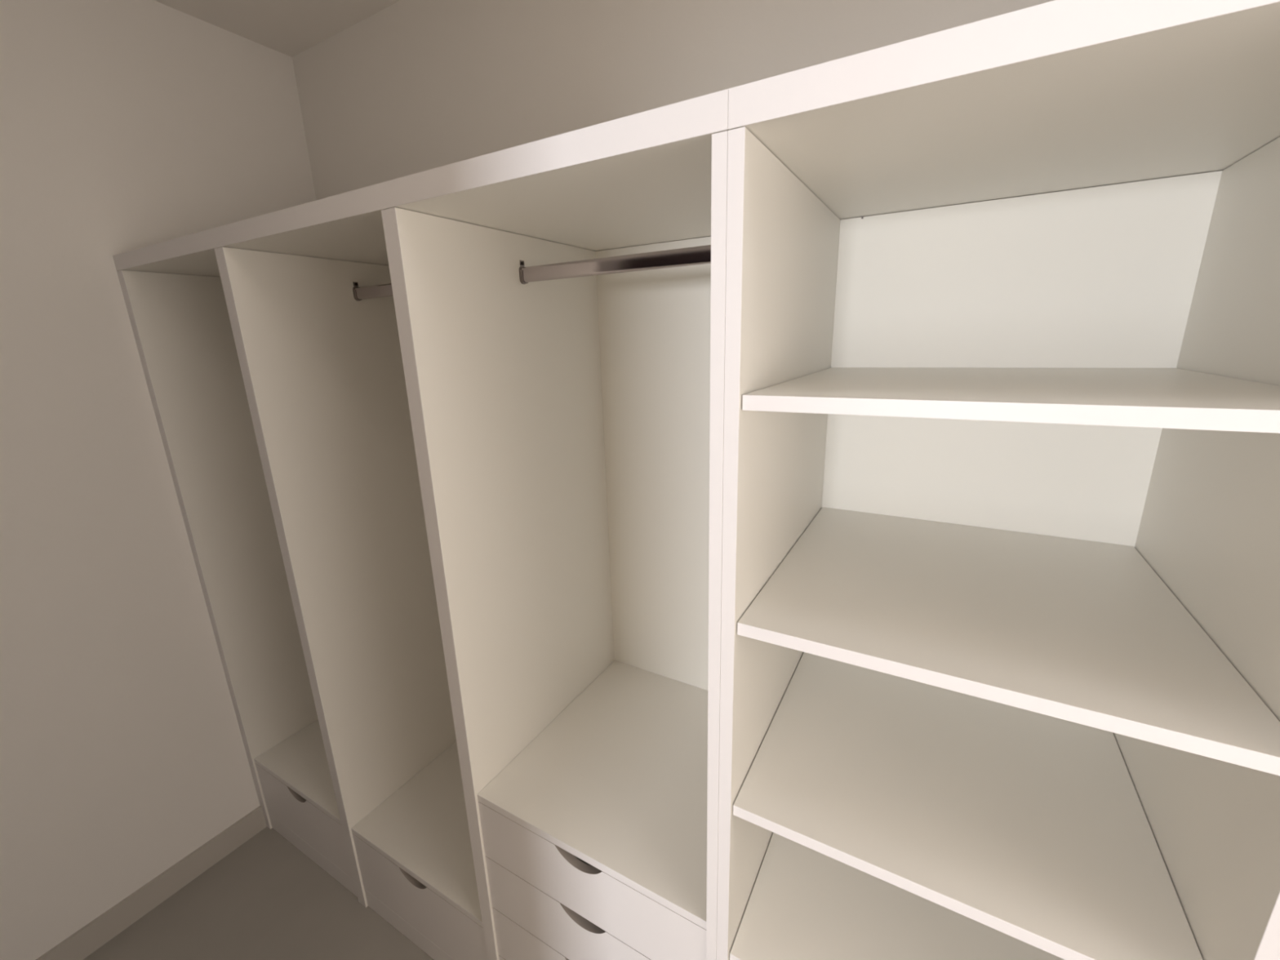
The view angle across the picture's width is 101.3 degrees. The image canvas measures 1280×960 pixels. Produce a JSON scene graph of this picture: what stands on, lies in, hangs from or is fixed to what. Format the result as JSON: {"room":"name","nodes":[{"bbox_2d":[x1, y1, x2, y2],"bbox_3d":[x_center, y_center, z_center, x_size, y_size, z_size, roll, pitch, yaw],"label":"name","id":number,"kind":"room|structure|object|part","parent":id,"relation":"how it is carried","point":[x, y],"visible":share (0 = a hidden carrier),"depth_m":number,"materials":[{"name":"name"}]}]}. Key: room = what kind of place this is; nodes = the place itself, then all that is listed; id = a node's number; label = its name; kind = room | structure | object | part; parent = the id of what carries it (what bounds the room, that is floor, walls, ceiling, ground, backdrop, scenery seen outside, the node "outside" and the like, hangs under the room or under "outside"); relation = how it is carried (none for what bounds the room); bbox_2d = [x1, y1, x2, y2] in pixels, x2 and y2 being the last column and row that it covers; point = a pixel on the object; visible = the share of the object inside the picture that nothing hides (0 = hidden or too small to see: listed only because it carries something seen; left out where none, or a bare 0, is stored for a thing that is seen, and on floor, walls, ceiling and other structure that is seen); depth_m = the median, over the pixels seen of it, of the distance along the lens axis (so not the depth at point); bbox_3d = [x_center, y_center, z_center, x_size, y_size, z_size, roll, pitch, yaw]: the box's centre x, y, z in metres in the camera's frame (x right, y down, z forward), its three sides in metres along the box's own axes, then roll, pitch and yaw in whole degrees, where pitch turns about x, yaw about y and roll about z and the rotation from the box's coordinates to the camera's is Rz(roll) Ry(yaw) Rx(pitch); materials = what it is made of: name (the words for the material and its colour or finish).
{"room":"walk-in closet","nodes":[
{"label":"walk-in closet","id":0,"kind":"room"},
{"bbox_2d":[0,0,316,959],"bbox_3d":[-1.497,0.044,1.392,0.100,2.521,1.720,7,17,29],"label":"wall","id":1,"kind":"structure","parent":0,"point":[126,126],"depth_m":1.39,"materials":[{"name":"paint"}]},
{"bbox_2d":[35,805,266,959],"bbox_3d":[-1.557,1.292,1.444,0.010,0.087,0.950,7,17,29],"label":"baseboard","id":2,"kind":"structure","parent":1,"relation":"attached to","point":[85,941],"depth_m":1.58,"materials":[{"name":"white wood"}]},
{"bbox_2d":[83,826,433,959],"bbox_3d":[-0.058,1.562,0.639,3.650,0.100,2.270,7,17,29],"label":"floor","id":3,"kind":"structure","parent":0,"point":[266,899],"depth_m":1.54,"materials":[{"name":"grey carpet"}]},
{"bbox_2d":[112,88,728,959],"bbox_3d":[-0.475,0.340,1.435,1.692,1.871,0.567,7,17,29],"label":"tall cabinet","id":4,"kind":"object","parent":3,"relation":"on","point":[443,446],"visible":0.8,"depth_m":1.26,"materials":[{"name":"white wood"}]},
{"bbox_3d":[-1.193,0.270,1.844,0.033,1.832,0.567,7,17,29],"label":"panel","id":5,"kind":"part","parent":4,"relation":"part of","materials":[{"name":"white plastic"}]},
{"bbox_3d":[-1.072,1.080,1.680,0.506,0.205,0.016,7,17,29],"label":"drawer","id":6,"kind":"part","parent":4,"relation":"part of","materials":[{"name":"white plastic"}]},
{"bbox_3d":[-0.721,0.328,1.579,0.037,1.832,0.567,7,17,29],"label":"divider panel","id":7,"kind":"part","parent":4,"relation":"part of","materials":[{"name":"white plastic"}]},
{"bbox_3d":[-0.500,-0.452,1.223,0.525,0.029,0.015,7,17,29],"label":"hanging rail","id":8,"kind":"part","parent":4,"relation":"part of","materials":[{"name":"silver metal"}]},
{"bbox_3d":[-0.590,1.139,1.410,0.525,0.205,0.016,7,17,29],"label":"drawer","id":9,"kind":"part","parent":4,"relation":"part of","materials":[{"name":"white plastic"}]},
{"bbox_3d":[-0.500,-0.545,1.197,1.692,0.037,0.567,7,17,29],"label":"panel","id":10,"kind":"part","parent":4,"relation":"part of","materials":[{"name":"white plastic"}]},
{"bbox_3d":[-0.232,0.388,1.304,0.035,1.832,0.567,7,17,29],"label":"divider panel","id":11,"kind":"part","parent":4,"relation":"part of","materials":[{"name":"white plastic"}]},
{"bbox_3d":[-0.104,1.080,1.103,0.529,0.149,0.016,7,17,29],"label":"drawer","id":12,"kind":"part","parent":4,"relation":"part of","materials":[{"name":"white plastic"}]},
{"bbox_3d":[-0.108,0.935,1.064,0.529,0.149,0.016,7,17,29],"label":"drawer","id":13,"kind":"part","parent":4,"relation":"part of","materials":[{"name":"white plastic"}]},
{"bbox_3d":[-0.113,0.789,1.025,0.529,0.149,0.016,7,17,29],"label":"drawer","id":14,"kind":"part","parent":4,"relation":"part of","materials":[{"name":"white plastic"}]},
{"bbox_3d":[-0.011,-0.393,0.948,0.528,0.029,0.015,7,17,29],"label":"hanging rail","id":15,"kind":"part","parent":4,"relation":"part of","materials":[{"name":"silver metal"}]},
{"bbox_3d":[0.145,0.318,1.387,0.537,1.762,0.008,7,17,29],"label":"panel","id":16,"kind":"part","parent":4,"relation":"part of","materials":[{"name":"white wood"}]},
{"bbox_3d":[0.251,0.447,1.033,0.018,1.832,0.567,7,17,29],"label":"panel","id":17,"kind":"part","parent":4,"relation":"part of","materials":[{"name":"white plastic"}]},
{"bbox_2d":[716,0,1279,959],"bbox_3d":[0.509,0.460,0.883,0.576,1.871,0.567,7,17,29],"label":"shelving unit","id":18,"kind":"object","parent":3,"relation":"on","point":[999,676],"visible":1,"depth_m":0.72,"materials":[{"name":"white wood"}]},
{"bbox_3d":[0.268,0.449,1.024,0.019,1.832,0.567,7,17,29],"label":"panel","id":19,"kind":"part","parent":18,"relation":"part of","materials":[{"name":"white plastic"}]},
{"bbox_3d":[0.507,0.744,0.960,0.517,0.018,0.546,7,17,29],"label":"shelf","id":20,"kind":"part","parent":18,"relation":"part of","materials":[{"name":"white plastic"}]},
{"bbox_3d":[0.498,0.453,0.882,0.517,0.018,0.546,7,17,29],"label":"shelf","id":21,"kind":"part","parent":18,"relation":"part of","materials":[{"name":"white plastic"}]},
{"bbox_3d":[0.483,-0.425,0.645,0.576,0.037,0.567,7,17,29],"label":"panel","id":22,"kind":"part","parent":18,"relation":"part of","materials":[{"name":"white plastic"}]},
{"bbox_3d":[0.490,0.161,0.803,0.517,0.018,0.546,7,17,29],"label":"shelf","id":23,"kind":"part","parent":18,"relation":"part of","materials":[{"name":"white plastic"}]},
{"bbox_3d":[0.482,-0.130,0.725,0.517,0.018,0.546,7,17,29],"label":"shelf","id":24,"kind":"part","parent":18,"relation":"part of","materials":[{"name":"white plastic"}]},
{"bbox_3d":[0.636,0.378,1.111,0.521,1.762,0.008,7,17,29],"label":"panel","id":25,"kind":"part","parent":18,"relation":"part of","materials":[{"name":"white wood"}]},
{"bbox_3d":[0.743,0.507,0.757,0.037,1.832,0.567,7,17,29],"label":"panel","id":26,"kind":"part","parent":18,"relation":"part of","materials":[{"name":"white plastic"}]},
{"bbox_2d":[154,0,399,57],"bbox_3d":[0.006,-1.033,0.188,3.650,0.100,1.720,7,17,29],"label":"ceiling","id":27,"kind":"structure","parent":0,"point":[290,28],"depth_m":1.47,"materials":[{"name":"white paint"}]},
{"bbox_2d":[292,0,1053,199],"bbox_3d":[-0.066,-0.024,1.490,2.272,2.521,0.100,7,17,29],"label":"wall","id":28,"kind":"structure","parent":0,"point":[411,86],"depth_m":1.26,"materials":[{"name":"paint"}]}
]}

